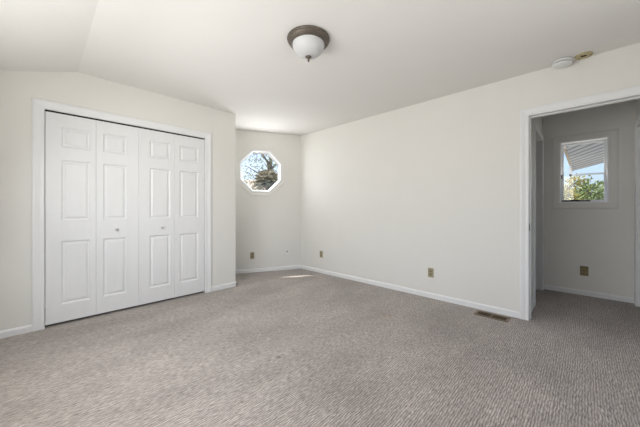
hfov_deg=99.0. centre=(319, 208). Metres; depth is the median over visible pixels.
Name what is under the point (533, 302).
baseboard
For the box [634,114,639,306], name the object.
trim
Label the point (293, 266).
baseboard
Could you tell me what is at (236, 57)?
ceiling
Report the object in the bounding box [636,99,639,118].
wall
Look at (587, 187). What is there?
tree
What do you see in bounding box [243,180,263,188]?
house
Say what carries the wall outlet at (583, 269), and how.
attached to the wall at (600, 240)
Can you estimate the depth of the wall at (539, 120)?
3.05 m
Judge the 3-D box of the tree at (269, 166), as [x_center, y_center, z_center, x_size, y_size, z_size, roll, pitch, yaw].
[-2.336,0.254,12.448,3.575,7.716,3.636,0,0,44]
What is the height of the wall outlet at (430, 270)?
0.114 m
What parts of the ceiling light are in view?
lamp shade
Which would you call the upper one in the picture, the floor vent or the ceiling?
the ceiling
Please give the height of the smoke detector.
0.054 m
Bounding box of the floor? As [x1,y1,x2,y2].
[0,268,639,426]
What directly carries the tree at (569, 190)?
on the ground
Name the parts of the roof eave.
tie rail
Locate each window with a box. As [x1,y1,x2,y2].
[236,146,284,195]
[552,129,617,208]
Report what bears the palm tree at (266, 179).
on the ground
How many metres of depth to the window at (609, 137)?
3.45 m
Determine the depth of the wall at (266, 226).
4.86 m
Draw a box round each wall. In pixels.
[0,71,235,330]
[236,129,300,269]
[301,43,639,311]
[531,117,542,303]
[543,100,635,297]
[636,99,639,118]
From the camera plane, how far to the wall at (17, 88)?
2.54 m
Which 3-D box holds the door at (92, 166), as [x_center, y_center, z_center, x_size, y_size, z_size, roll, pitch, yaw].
[-2.282,0.092,2.790,0.063,1.982,0.735,0,0,44]
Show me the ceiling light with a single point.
(308, 42)
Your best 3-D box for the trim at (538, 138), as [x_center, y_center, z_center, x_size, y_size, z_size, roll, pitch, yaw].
[2.696,0.064,3.458,0.139,2.087,0.880,0,0,44]
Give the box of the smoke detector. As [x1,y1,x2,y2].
[552,57,574,68]
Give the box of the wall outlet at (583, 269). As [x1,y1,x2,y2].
[580,266,587,275]
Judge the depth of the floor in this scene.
1.95 m
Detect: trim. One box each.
[32,97,210,331]
[520,86,639,320]
[533,122,543,305]
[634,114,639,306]
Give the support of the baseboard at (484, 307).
attached to the wall at (391, 197)
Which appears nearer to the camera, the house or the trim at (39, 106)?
the trim at (39, 106)
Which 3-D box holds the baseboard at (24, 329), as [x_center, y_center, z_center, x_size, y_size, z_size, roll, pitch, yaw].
[-2.009,1.076,3.056,0.013,0.062,2.353,0,0,44]
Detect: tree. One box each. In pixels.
[242,154,277,189]
[250,169,277,189]
[564,173,593,199]
[564,181,603,199]
[573,175,603,199]
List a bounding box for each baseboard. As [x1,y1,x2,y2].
[0,282,236,338]
[236,265,300,273]
[301,265,519,318]
[531,300,534,312]
[544,284,633,302]
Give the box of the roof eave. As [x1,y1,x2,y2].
[564,142,603,175]
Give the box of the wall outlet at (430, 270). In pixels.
[428,268,433,277]
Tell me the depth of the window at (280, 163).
4.78 m
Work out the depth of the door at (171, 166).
3.29 m
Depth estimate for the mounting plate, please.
2.37 m
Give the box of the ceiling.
[0,0,639,135]
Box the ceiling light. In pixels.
[287,25,329,61]
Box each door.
[45,111,138,324]
[139,128,203,304]
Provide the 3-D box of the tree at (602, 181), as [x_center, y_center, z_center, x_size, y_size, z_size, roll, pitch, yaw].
[11.831,1.440,12.649,2.844,5.343,2.976,0,0,44]
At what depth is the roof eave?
4.71 m
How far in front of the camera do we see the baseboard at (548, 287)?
3.43 m
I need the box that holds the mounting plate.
[575,51,592,59]
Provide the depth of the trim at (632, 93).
2.71 m
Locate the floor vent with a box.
[474,310,509,321]
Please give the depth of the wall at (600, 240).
3.41 m
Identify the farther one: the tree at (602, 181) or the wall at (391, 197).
the tree at (602, 181)

